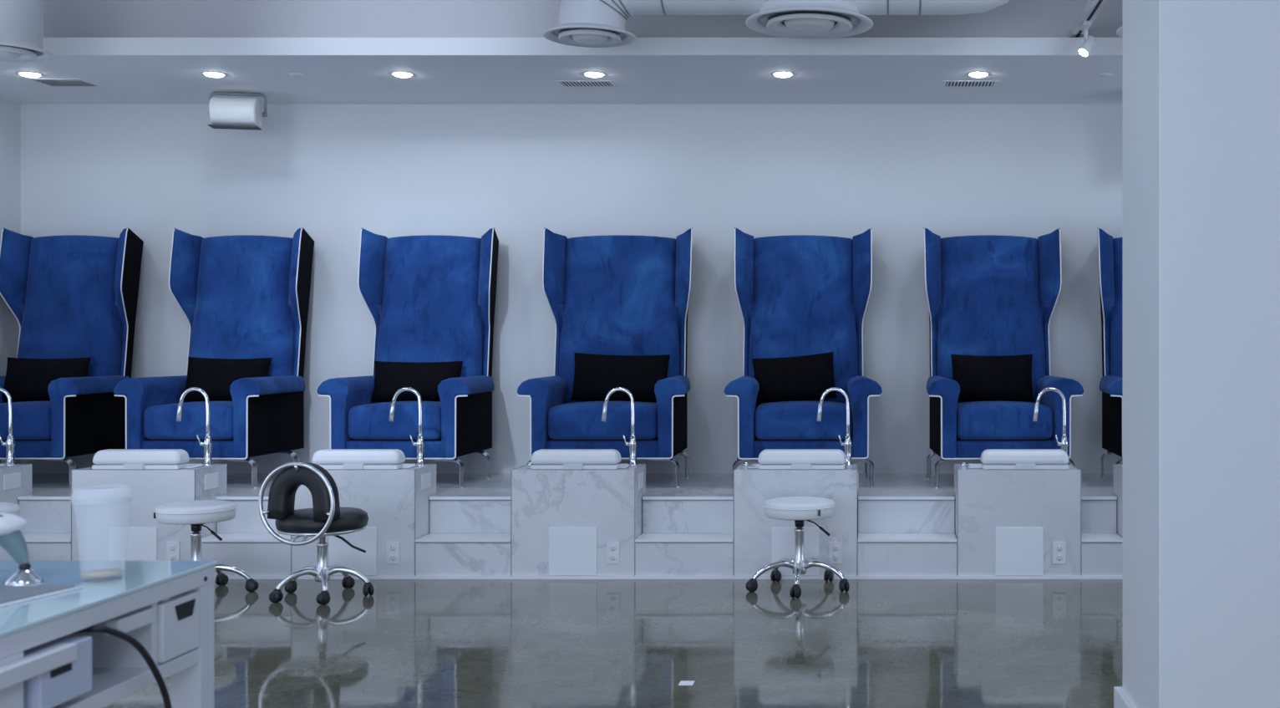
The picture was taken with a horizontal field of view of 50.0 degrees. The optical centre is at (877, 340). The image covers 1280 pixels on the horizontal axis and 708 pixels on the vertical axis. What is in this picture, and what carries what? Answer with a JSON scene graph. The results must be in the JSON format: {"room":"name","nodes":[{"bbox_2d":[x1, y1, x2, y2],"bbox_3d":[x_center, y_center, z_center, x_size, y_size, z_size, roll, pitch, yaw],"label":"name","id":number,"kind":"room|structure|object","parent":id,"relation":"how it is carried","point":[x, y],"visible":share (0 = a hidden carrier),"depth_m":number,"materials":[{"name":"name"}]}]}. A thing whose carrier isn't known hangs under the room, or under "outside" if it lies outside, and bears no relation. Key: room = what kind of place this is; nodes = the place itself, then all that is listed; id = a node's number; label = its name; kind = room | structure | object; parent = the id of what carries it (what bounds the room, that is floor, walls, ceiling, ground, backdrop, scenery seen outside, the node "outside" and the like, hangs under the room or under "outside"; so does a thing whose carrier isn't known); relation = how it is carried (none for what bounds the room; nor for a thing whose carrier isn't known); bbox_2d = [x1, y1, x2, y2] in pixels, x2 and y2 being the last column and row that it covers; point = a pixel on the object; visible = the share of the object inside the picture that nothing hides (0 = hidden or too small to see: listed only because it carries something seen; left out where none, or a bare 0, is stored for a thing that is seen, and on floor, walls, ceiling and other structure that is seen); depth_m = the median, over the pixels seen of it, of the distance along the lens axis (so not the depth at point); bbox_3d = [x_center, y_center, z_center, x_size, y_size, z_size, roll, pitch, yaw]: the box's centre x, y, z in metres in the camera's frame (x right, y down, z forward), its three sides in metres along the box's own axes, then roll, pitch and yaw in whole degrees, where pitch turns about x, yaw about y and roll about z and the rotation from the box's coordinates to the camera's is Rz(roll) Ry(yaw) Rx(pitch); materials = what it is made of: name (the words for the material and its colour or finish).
{"room":"salon","nodes":[
{"label":"salon","id":0,"kind":"room"},
{"bbox_2d":[0,98,20,463],"bbox_3d":[-5.330,-0.590,2.620,0.100,3.600,11.240,0,0,0],"label":"wall","id":1,"kind":"structure","parent":0,"point":[10,112],"depth_m":8.13,"materials":[{"name":"white paint"}]},
{"bbox_2d":[0,38,54,61],"bbox_3d":[-4.130,-1.397,6.300,0.430,0.116,0.430,0,0,0],"label":"diffuser","id":2,"kind":"object","parent":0,"point":[10,50],"visible":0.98,"depth_m":6.29,"materials":[{"name":"white metal"}]},
{"bbox_2d":[0,0,43,48],"bbox_3d":[-4.130,-1.810,6.300,0.340,0.840,0.340,0,0,0],"label":"air duct","id":3,"kind":"object","parent":2,"relation":"on","point":[20,20],"visible":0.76,"depth_m":6.22,"materials":[{"name":"white metal"}]},
{"bbox_2d":[0,37,1122,104],"bbox_3d":[-0.690,-1.505,7.535,9.180,0.090,1.410,0,0,0],"label":"ceiling","id":4,"kind":"structure","parent":0,"point":[129,70],"depth_m":7.29,"materials":[{"name":"white paint"}]},
{"bbox_2d":[15,71,43,77],"bbox_3d":[-4.640,-1.453,7.320,0.128,0.014,0.128,0,0,0],"label":"recessed light","id":5,"kind":"object","parent":4,"relation":"in","point":[29,74],"visible":1,"depth_m":7.30,"materials":[{"name":"white metal"}]},
{"bbox_2d":[19,72,40,77],"bbox_3d":[-4.640,-1.453,7.320,0.098,0.014,0.098,0,0,0],"label":"diffuser","id":6,"kind":"object","parent":5,"relation":"attached to","point":[27,74],"depth_m":7.30,"materials":[{"name":"white plastic"}]},
{"bbox_2d":[25,78,103,86],"bbox_3d":[-4.590,-1.458,7.560,0.304,0.003,0.244,0,0,0],"label":"ceiling vent","id":7,"kind":"object","parent":4,"relation":"in","point":[48,82],"visible":1,"depth_m":7.54,"materials":[{"name":"white metal"}]},
{"bbox_2d":[201,71,227,77],"bbox_3d":[-3.630,-1.453,7.320,0.128,0.014,0.128,0,0,0],"label":"recessed light","id":8,"kind":"object","parent":4,"relation":"in","point":[214,74],"visible":1,"depth_m":7.30,"materials":[{"name":"white"}]},
{"bbox_2d":[204,72,223,77],"bbox_3d":[-3.630,-1.453,7.320,0.098,0.014,0.098,0,0,0],"label":"diffuser","id":9,"kind":"object","parent":8,"relation":"attached to","point":[210,74],"depth_m":7.30,"materials":[{"name":"white plastic"}]},
{"bbox_2d":[208,91,267,130],"bbox_3d":[-3.747,-1.350,7.807,0.316,0.216,0.185,0,0,-12],"label":"wall speaker","id":10,"kind":"object","parent":4,"relation":"attached to","point":[231,113],"visible":1,"depth_m":7.74,"materials":[{"name":"white plastic"}]},
{"bbox_2d":[288,72,304,76],"bbox_3d":[-3.180,-1.456,7.320,0.080,0.007,0.080,0,0,0],"label":"sprinkler cover","id":11,"kind":"object","parent":4,"relation":"attached to","point":[297,74],"visible":1,"depth_m":7.30,"materials":[{"name":"white paint"}]},
{"bbox_2d":[390,71,414,77],"bbox_3d":[-2.600,-1.453,7.320,0.128,0.014,0.128,0,0,0],"label":"recessed light","id":12,"kind":"object","parent":4,"relation":"in","point":[403,74],"visible":1,"depth_m":7.30,"materials":[{"name":"white glass"}]},
{"bbox_2d":[392,72,411,77],"bbox_3d":[-2.600,-1.453,7.320,0.098,0.014,0.098,0,0,0],"label":"diffuser","id":13,"kind":"object","parent":12,"relation":"attached to","point":[398,74],"depth_m":7.30,"materials":[{"name":"white plastic"}]},
{"bbox_2d":[553,80,618,86],"bbox_3d":[-1.650,-1.458,7.590,0.324,0.003,0.184,0,0,0],"label":"ceiling vent","id":14,"kind":"object","parent":4,"relation":"in","point":[561,83],"visible":1,"depth_m":7.57,"materials":[{"name":"white metal"}]},
{"bbox_2d":[582,71,605,77],"bbox_3d":[-1.550,-1.453,7.320,0.128,0.014,0.128,0,0,0],"label":"recessed light","id":15,"kind":"object","parent":4,"relation":"in","point":[594,74],"visible":1,"depth_m":7.30,"materials":[{"name":"white"}]},
{"bbox_2d":[584,72,603,77],"bbox_3d":[-1.550,-1.453,7.320,0.098,0.014,0.098,0,0,0],"label":"diffuser","id":16,"kind":"object","parent":15,"relation":"attached to","point":[590,74],"depth_m":7.30,"materials":[{"name":"white plastic"}]},
{"bbox_2d":[771,71,794,77],"bbox_3d":[-0.517,-1.453,7.320,0.128,0.014,0.128,0,0,0],"label":"recessed light","id":17,"kind":"object","parent":4,"relation":"in","point":[782,74],"visible":1,"depth_m":7.30,"materials":[{"name":"white glass"}]},
{"bbox_2d":[773,72,791,77],"bbox_3d":[-0.517,-1.453,7.320,0.098,0.014,0.098,0,0,0],"label":"diffuser","id":18,"kind":"object","parent":17,"relation":"attached to","point":[778,74],"depth_m":7.30,"materials":[{"name":"white plastic"}]},
{"bbox_2d":[941,80,999,86],"bbox_3d":[0.525,-1.458,7.590,0.314,0.003,0.184,0,0,0],"label":"ceiling vent","id":19,"kind":"object","parent":4,"relation":"in","point":[945,83],"visible":1,"depth_m":7.57,"materials":[{"name":"white metal"}]},
{"bbox_2d":[966,71,990,77],"bbox_3d":[0.554,-1.453,7.320,0.128,0.014,0.128,0,0,0],"label":"recessed light","id":20,"kind":"object","parent":4,"relation":"in","point":[977,74],"visible":1,"depth_m":7.30,"materials":[{"name":"white glass"}]},
{"bbox_2d":[970,72,987,77],"bbox_3d":[0.554,-1.453,7.320,0.098,0.014,0.098,0,0,0],"label":"diffuser","id":21,"kind":"object","parent":20,"relation":"attached to","point":[972,74],"depth_m":7.30,"materials":[{"name":"white plastic"}]},
{"bbox_2d":[1097,72,1112,76],"bbox_3d":[1.250,-1.456,7.320,0.080,0.007,0.080,0,0,0],"label":"sprinkler cover","id":22,"kind":"object","parent":4,"relation":"attached to","point":[1103,74],"visible":1,"depth_m":7.30,"materials":[{"name":"white metal"}]},
{"bbox_2d":[20,104,1122,473],"bbox_3d":[-0.690,-0.590,8.290,9.380,3.600,0.100,0,0,0],"label":"wall","id":23,"kind":"structure","parent":0,"point":[333,172],"depth_m":8.24,"materials":[{"name":"white paint"}]},
{"bbox_2d":[43,0,1122,37],"bbox_3d":[-0.690,-1.945,7.045,9.180,0.790,0.110,0,0,0],"label":"ceiling","id":24,"kind":"structure","parent":0,"point":[62,18],"depth_m":6.99,"materials":[{"name":"grey paint"}]},
{"bbox_2d":[103,569,1122,707],"bbox_3d":[-0.690,1.260,2.670,9.380,0.100,11.340,0,0,0],"label":"floor","id":25,"kind":"structure","parent":0,"point":[410,642],"depth_m":5.30,"materials":[{"name":"concrete"}]},
{"bbox_2d":[0,502,20,516],"bbox_3d":[-4.247,0.990,6.324,0.504,0.441,0.498,0,0,-23],"label":"stool","id":26,"kind":"object","parent":25,"relation":"on","point":[7,507],"visible":0.16,"depth_m":6.31,"materials":[{"name":"white leather"}]},
{"bbox_2d":[0,387,31,504],"bbox_3d":[-4.829,0.726,6.973,0.634,0.967,0.344,0,0,0],"label":"basin","id":27,"kind":"object","parent":25,"relation":"on","point":[15,479],"visible":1,"depth_m":7.03,"materials":[{"name":"stone"}]},
{"bbox_2d":[0,387,16,466],"bbox_3d":[-4.638,0.450,7.045,0.193,0.414,0.054,0,0,0],"label":"faucet","id":28,"kind":"object","parent":27,"relation":"on","point":[10,443],"depth_m":7.04,"materials":[{"name":"silver metal"}]},
{"bbox_2d":[0,560,218,707],"bbox_3d":[-1.644,0.834,2.247,0.572,0.752,1.093,0,0,0],"label":"desk","id":29,"kind":"object","parent":25,"relation":"on","point":[43,664],"visible":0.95,"depth_m":2.52,"materials":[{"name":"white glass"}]},
{"bbox_2d":[0,512,44,585],"bbox_3d":[-1.698,0.391,2.503,0.212,0.134,0.192,0,0,37],"label":"desk lamp","id":30,"kind":"object","parent":29,"relation":"on","point":[12,539],"visible":0.98,"depth_m":2.50,"materials":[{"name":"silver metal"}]},
{"bbox_2d":[0,585,83,608],"bbox_3d":[-1.678,0.455,2.336,0.415,0.006,0.281,0,0,0],"label":"desk tray","id":31,"kind":"object","parent":29,"relation":"on","point":[9,595],"visible":1,"depth_m":2.41,"materials":[{"name":"white"}]},
{"bbox_2d":[71,624,172,707],"bbox_3d":[-1.358,0.856,2.379,0.110,0.712,0.382,0,0,17],"label":"power cable","id":32,"kind":"object","parent":29,"relation":"hanging from","point":[141,649],"visible":0.95,"depth_m":2.46,"materials":[{"name":"black plastic"}]},
{"bbox_2d":[71,386,226,560],"bbox_3d":[-3.789,0.726,6.973,0.634,0.967,0.344,0,0,0],"label":"basin","id":33,"kind":"object","parent":25,"relation":"on","point":[114,500],"visible":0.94,"depth_m":6.81,"materials":[{"name":"white stone"}]},
{"bbox_2d":[166,541,179,560],"bbox_3d":[-3.586,1.077,6.807,0.068,0.115,0.006,0,0,0],"label":"outlet plate","id":34,"kind":"object","parent":33,"relation":"attached to","point":[172,547],"depth_m":6.80,"materials":[{"name":"white plastic"}]},
{"bbox_2d":[169,544,176,560],"bbox_3d":[-3.586,1.077,6.803,0.033,0.082,0.002,0,0,0],"label":"socket","id":35,"kind":"object","parent":33,"relation":"attached to","point":[172,547],"depth_m":6.80,"materials":[{"name":"white plastic"}]},
{"bbox_2d":[176,386,213,466],"bbox_3d":[-3.598,0.450,7.045,0.193,0.414,0.054,0,0,0],"label":"faucet","id":36,"kind":"object","parent":33,"relation":"on","point":[207,444],"depth_m":7.04,"materials":[{"name":"silver metal"}]},
{"bbox_2d":[153,499,258,592],"bbox_3d":[-3.243,0.990,6.402,0.504,0.441,0.498,0,0,0],"label":"stool","id":37,"kind":"object","parent":25,"relation":"on","point":[194,513],"visible":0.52,"depth_m":6.32,"materials":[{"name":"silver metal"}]},
{"bbox_2d":[258,462,374,604],"bbox_3d":[-2.626,0.882,6.343,0.467,0.656,0.462,0,0,10],"label":"stool","id":38,"kind":"object","parent":25,"relation":"on","point":[327,517],"visible":1,"depth_m":6.16,"materials":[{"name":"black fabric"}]},
{"bbox_2d":[290,386,436,575],"bbox_3d":[-2.669,0.726,6.973,0.634,0.967,0.344,0,0,0],"label":"basin","id":39,"kind":"object","parent":25,"relation":"on","point":[394,495],"visible":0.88,"depth_m":6.81,"materials":[{"name":"white stone"}]},
{"bbox_2d":[386,541,399,563],"bbox_3d":[-2.466,1.077,6.807,0.068,0.115,0.006,0,0,0],"label":"outlet plate","id":40,"kind":"object","parent":39,"relation":"attached to","point":[392,547],"depth_m":6.80,"materials":[{"name":"white plastic"}]},
{"bbox_2d":[389,544,396,560],"bbox_3d":[-2.466,1.077,6.803,0.033,0.082,0.002,0,0,0],"label":"socket","id":41,"kind":"object","parent":39,"relation":"attached to","point":[392,547],"depth_m":6.80,"materials":[{"name":"white plastic"}]},
{"bbox_2d":[388,386,426,466],"bbox_3d":[-2.478,0.450,7.045,0.193,0.414,0.054,0,0,0],"label":"faucet","id":42,"kind":"object","parent":39,"relation":"on","point":[419,443],"depth_m":7.04,"materials":[{"name":"silver metal"}]},
{"bbox_2d":[0,473,1122,579],"bbox_3d":[-0.699,1.014,7.517,9.158,0.393,1.442,0,0,0],"label":"stepped plinth","id":43,"kind":"object","parent":25,"relation":"on","point":[906,524],"visible":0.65,"depth_m":7.02,"materials":[{"name":"stone"}]},
{"bbox_2d":[0,228,143,487],"bbox_3d":[-4.840,0.071,7.811,0.800,1.492,0.798,0,0,0],"label":"armchair","id":44,"kind":"object","parent":43,"relation":"on","point":[70,296],"visible":0.73,"depth_m":7.94,"materials":[{"name":"blue fabric"}]},
{"bbox_2d":[0,401,51,439],"bbox_3d":[-4.840,0.448,7.676,0.495,0.202,0.528,0,0,0],"label":"seat cushion","id":45,"kind":"object","parent":44,"relation":"on","point":[31,419],"depth_m":7.42,"materials":[{"name":"blue fabric"}]},
{"bbox_2d":[1,356,91,401],"bbox_3d":[-4.860,0.224,7.814,0.490,0.258,0.156,0,0,0],"label":"lumbar cushion","id":46,"kind":"object","parent":44,"relation":"on","point":[26,379],"visible":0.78,"depth_m":7.76,"materials":[{"name":"black fabric"}]},
{"bbox_2d":[113,227,314,487],"bbox_3d":[-3.818,0.071,7.811,0.839,1.492,0.798,0,0,2],"label":"armchair","id":47,"kind":"object","parent":43,"relation":"on","point":[242,296],"visible":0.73,"depth_m":7.93,"materials":[{"name":"blue fabric"}]},
{"bbox_2d":[143,401,233,439],"bbox_3d":[-3.824,0.448,7.676,0.519,0.202,0.528,0,0,2],"label":"seat cushion","id":48,"kind":"object","parent":47,"relation":"on","point":[160,417],"depth_m":7.42,"materials":[{"name":"blue fabric"}]},
{"bbox_2d":[183,356,271,401],"bbox_3d":[-3.800,0.224,7.814,0.490,0.263,0.162,0,0,2],"label":"lumbar cushion","id":49,"kind":"object","parent":47,"relation":"on","point":[215,377],"visible":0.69,"depth_m":7.76,"materials":[{"name":"black fabric"}]},
{"bbox_2d":[317,228,498,487],"bbox_3d":[-2.683,0.071,7.811,0.852,1.492,0.798,0,0,1],"label":"armchair","id":50,"kind":"object","parent":43,"relation":"on","point":[428,298],"visible":0.74,"depth_m":7.93,"materials":[{"name":"blue fabric"}]},
{"bbox_2d":[348,401,441,439],"bbox_3d":[-2.685,0.448,7.676,0.527,0.202,0.528,0,0,1],"label":"seat cushion","id":51,"kind":"object","parent":50,"relation":"on","point":[367,419],"depth_m":7.42,"materials":[{"name":"blue fabric"}]},
{"bbox_2d":[370,360,462,401],"bbox_3d":[-2.690,0.234,7.815,0.521,0.237,0.160,0,0,2],"label":"lumbar cushion","id":52,"kind":"object","parent":50,"relation":"on","point":[389,377],"visible":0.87,"depth_m":7.76,"materials":[{"name":"black fabric"}]},
{"bbox_2d":[517,227,692,487],"bbox_3d":[-1.540,0.071,7.811,0.938,1.492,0.798,0,0,-1],"label":"armchair","id":53,"kind":"object","parent":43,"relation":"on","point":[614,294],"visible":0.81,"depth_m":7.94,"materials":[{"name":"blue fabric"}]},
{"bbox_2d":[548,401,657,439],"bbox_3d":[-1.536,0.448,7.676,0.610,0.202,0.528,0,0,-1],"label":"seat cushion","id":54,"kind":"object","parent":53,"relation":"on","point":[566,419],"depth_m":7.42,"materials":[{"name":"blue fabric"}]},
{"bbox_2d":[570,352,670,401],"bbox_3d":[-1.500,0.213,7.814,0.567,0.290,0.165,0,0,2],"label":"lumbar cushion","id":55,"kind":"object","parent":53,"relation":"on","point":[595,375],"visible":0.88,"depth_m":7.76,"materials":[{"name":"black fabric"}]},
{"bbox_2d":[724,227,882,487],"bbox_3d":[-0.432,0.071,7.811,0.878,1.492,0.798,0,0,-3],"label":"armchair","id":56,"kind":"object","parent":43,"relation":"on","point":[797,295],"visible":0.87,"depth_m":7.94,"materials":[{"name":"blue fabric"}]},
{"bbox_2d":[751,351,837,404],"bbox_3d":[-0.485,0.217,7.814,0.501,0.311,0.158,0,0,0],"label":"lumbar cushion","id":57,"kind":"object","parent":56,"relation":"on","point":[806,377],"visible":0.95,"depth_m":7.76,"materials":[{"name":"black fabric"}]},
{"bbox_2d":[754,400,852,439],"bbox_3d":[-0.424,0.448,7.676,0.543,0.202,0.528,0,0,-3],"label":"seat cushion","id":58,"kind":"object","parent":56,"relation":"on","point":[782,419],"depth_m":7.42,"materials":[{"name":"blue fabric"}]},
{"bbox_2d":[923,227,1083,487],"bbox_3d":[0.693,0.071,7.811,0.878,1.492,0.798,0,0,-3],"label":"armchair","id":59,"kind":"object","parent":43,"relation":"on","point":[987,295],"visible":0.91,"depth_m":7.94,"materials":[{"name":"blue fabric"}]},
{"bbox_2d":[950,354,1034,401],"bbox_3d":[0.672,0.214,7.814,0.482,0.276,0.164,0,0,2],"label":"lumbar cushion","id":60,"kind":"object","parent":59,"relation":"on","point":[1008,378],"visible":0.93,"depth_m":7.76,"materials":[{"name":"black fabric"}]},
{"bbox_2d":[956,401,1053,439],"bbox_3d":[0.701,0.448,7.676,0.543,0.202,0.528,0,0,-3],"label":"seat cushion","id":61,"kind":"object","parent":59,"relation":"on","point":[975,419],"depth_m":7.42,"materials":[{"name":"blue fabric"}]},
{"bbox_2d":[1097,228,1122,478],"bbox_3d":[1.715,0.071,7.811,0.860,1.492,0.798,0,0,0],"label":"armchair","id":62,"kind":"object","parent":43,"relation":"on","point":[1110,249],"visible":0.23,"depth_m":7.96,"materials":[{"name":"blue fabric"}]},
{"bbox_2d":[510,386,645,575],"bbox_3d":[-1.549,0.726,6.973,0.634,0.967,0.344,0,0,0],"label":"basin","id":63,"kind":"object","parent":25,"relation":"on","point":[574,511],"visible":1,"depth_m":6.81,"materials":[{"name":"white stone"}]},
{"bbox_2d":[609,544,615,560],"bbox_3d":[-1.346,1.077,6.803,0.033,0.082,0.002,0,0,0],"label":"socket","id":64,"kind":"object","parent":63,"relation":"attached to","point":[612,547],"depth_m":6.80,"materials":[{"name":"white plastic"}]},
{"bbox_2d":[606,541,619,563],"bbox_3d":[-1.346,1.077,6.807,0.068,0.115,0.006,0,0,0],"label":"outlet plate","id":65,"kind":"object","parent":63,"relation":"attached to","point":[612,547],"depth_m":6.80,"materials":[{"name":"white plastic"}]},
{"bbox_2d":[601,386,638,466],"bbox_3d":[-1.358,0.450,7.045,0.193,0.414,0.054,0,0,0],"label":"faucet","id":66,"kind":"object","parent":63,"relation":"on","point":[632,442],"depth_m":7.04,"materials":[{"name":"silver metal"}]},
{"bbox_2d":[678,680,695,685],"bbox_3d":[-0.675,1.210,4.730,0.050,0.001,0.060,0,0,0],"label":"paper scrap","id":67,"kind":"object","parent":25,"relation":"on","point":[682,682],"visible":1,"depth_m":4.72,"materials":[{"name":"white paper"}]},
{"bbox_2d":[733,386,858,575],"bbox_3d":[-0.416,0.726,6.973,0.634,0.967,0.344,0,0,0],"label":"basin","id":68,"kind":"object","parent":25,"relation":"on","point":[759,540],"visible":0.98,"depth_m":6.81,"materials":[{"name":"white stone"}]},
{"bbox_2d":[816,386,853,466],"bbox_3d":[-0.225,0.450,7.045,0.193,0.414,0.054,0,0,0],"label":"faucet","id":69,"kind":"object","parent":68,"relation":"on","point":[847,443],"depth_m":7.03,"materials":[{"name":"silver metal"}]},
{"bbox_2d":[828,541,842,563],"bbox_3d":[-0.213,1.077,6.807,0.068,0.115,0.006,0,0,0],"label":"outlet plate","id":70,"kind":"object","parent":68,"relation":"attached to","point":[835,547],"depth_m":6.80,"materials":[{"name":"white plastic"}]},
{"bbox_2d":[832,544,838,560],"bbox_3d":[-0.213,1.077,6.803,0.033,0.082,0.002,0,0,0],"label":"socket","id":71,"kind":"object","parent":68,"relation":"attached to","point":[835,547],"depth_m":6.80,"materials":[{"name":"white plastic"}]},
{"bbox_2d":[745,496,849,598],"bbox_3d":[-0.385,0.990,6.508,0.502,0.441,0.491,0,0,0],"label":"stool","id":72,"kind":"object","parent":25,"relation":"on","point":[800,509],"visible":1,"depth_m":6.46,"materials":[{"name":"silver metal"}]},
{"bbox_2d":[954,386,1081,575],"bbox_3d":[0.724,0.726,6.973,0.634,0.967,0.344,0,0,0],"label":"basin","id":73,"kind":"object","parent":25,"relation":"on","point":[1018,511],"visible":1,"depth_m":6.81,"materials":[{"name":"white stone"}]},
{"bbox_2d":[1032,386,1069,466],"bbox_3d":[0.915,0.450,7.045,0.193,0.414,0.054,0,0,0],"label":"faucet","id":74,"kind":"object","parent":73,"relation":"on","point":[1064,443],"depth_m":7.04,"materials":[{"name":"silver metal"}]},
{"bbox_2d":[1052,541,1066,563],"bbox_3d":[0.927,1.077,6.807,0.068,0.115,0.006,0,0,0],"label":"outlet plate","id":75,"kind":"object","parent":73,"relation":"attached to","point":[1059,547],"depth_m":6.80,"materials":[{"name":"white plastic"}]},
{"bbox_2d":[1056,544,1062,560],"bbox_3d":[0.927,1.077,6.803,0.033,0.082,0.002,0,0,0],"label":"socket","id":76,"kind":"object","parent":73,"relation":"attached to","point":[1059,547],"depth_m":6.80,"materials":[{"name":"white plastic"}]},
{"bbox_2d":[1113,463,1122,538],"bbox_3d":[1.576,0.726,6.973,0.634,0.967,0.344,0,0,0],"label":"basin","id":77,"kind":"object","parent":25,"relation":"on","point":[1118,468],"visible":0.02,"depth_m":6.98,"materials":[{"name":"white stone"}]},
{"bbox_2d":[1122,0,1279,707],"bbox_3d":[1.827,-0.515,3.850,2.145,3.450,0.540,0,0,0],"label":"wall pillar","id":78,"kind":"structure","parent":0,"point":[1201,78],"depth_m":3.58,"materials":[{"name":"white paint"}]},
{"bbox_2d":[1113,685,1135,707],"bbox_3d":[1.817,1.140,3.850,2.167,0.140,0.584,0,0,0],"label":"baseboard","id":79,"kind":"structure","parent":78,"relation":"attached to","point":[1121,699],"depth_m":4.05,"materials":[{"name":"white plastic"}]},
{"bbox_3d":[-0.690,-2.290,1.995,9.180,0.100,9.990,0,0,0],"label":"ceiling","id":80,"kind":"structure","parent":0,"visible":0},
{"bbox_2d":[558,0,1010,30],"bbox_3d":[-0.350,-1.840,6.300,2.300,0.780,0.474,0,0,0],"label":"air duct","id":81,"kind":"object","parent":80,"relation":"hanging from","point":[612,12],"visible":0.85,"depth_m":6.22,"materials":[{"name":"white metal"}]},
{"bbox_2d":[543,22,635,47],"bbox_3d":[-1.355,-1.467,6.300,0.430,0.116,0.430,0,0,0],"label":"diffuser","id":82,"kind":"object","parent":81,"relation":"attached to","point":[578,34],"visible":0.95,"depth_m":6.25,"materials":[{"name":"white metal"}]},
{"bbox_2d":[745,0,873,39],"bbox_3d":[-0.320,-1.527,6.300,0.600,0.116,0.600,0,0,0],"label":"diffuser","id":83,"kind":"object","parent":81,"relation":"attached to","point":[805,19],"visible":1,"depth_m":6.21,"materials":[{"name":"white metal"}]},
{"bbox_2d":[1069,0,1107,37],"bbox_3d":[1.030,-1.906,4.575,0.064,0.678,4.750,0,0,0],"label":"track","id":84,"kind":"object","parent":80,"relation":"hanging from","point":[1092,8],"visible":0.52,"depth_m":6.46,"materials":[{"name":"white metal"}]},
{"bbox_2d":[1077,20,1096,56],"bbox_3d":[1.031,-1.487,6.600,0.084,0.166,0.121,0,0,26],"label":"track spotlight","id":85,"kind":"object","parent":84,"relation":"attached to","point":[1087,46],"visible":1,"depth_m":6.59,"materials":[{"name":"white metal"}]},
{"bbox_3d":[1.370,-1.870,6.300,0.320,0.720,0.320,0,0,0],"label":"air duct","id":86,"kind":"object","parent":80,"relation":"attached to","visible":0},
{"bbox_2d":[1116,25,1122,38],"bbox_3d":[1.370,-1.497,6.300,0.480,0.116,0.480,0,0,0],"label":"diffuser","id":87,"kind":"object","parent":86,"relation":"attached to","point":[1120,31],"visible":0.02,"depth_m":6.33,"materials":[{"name":"white metal"}]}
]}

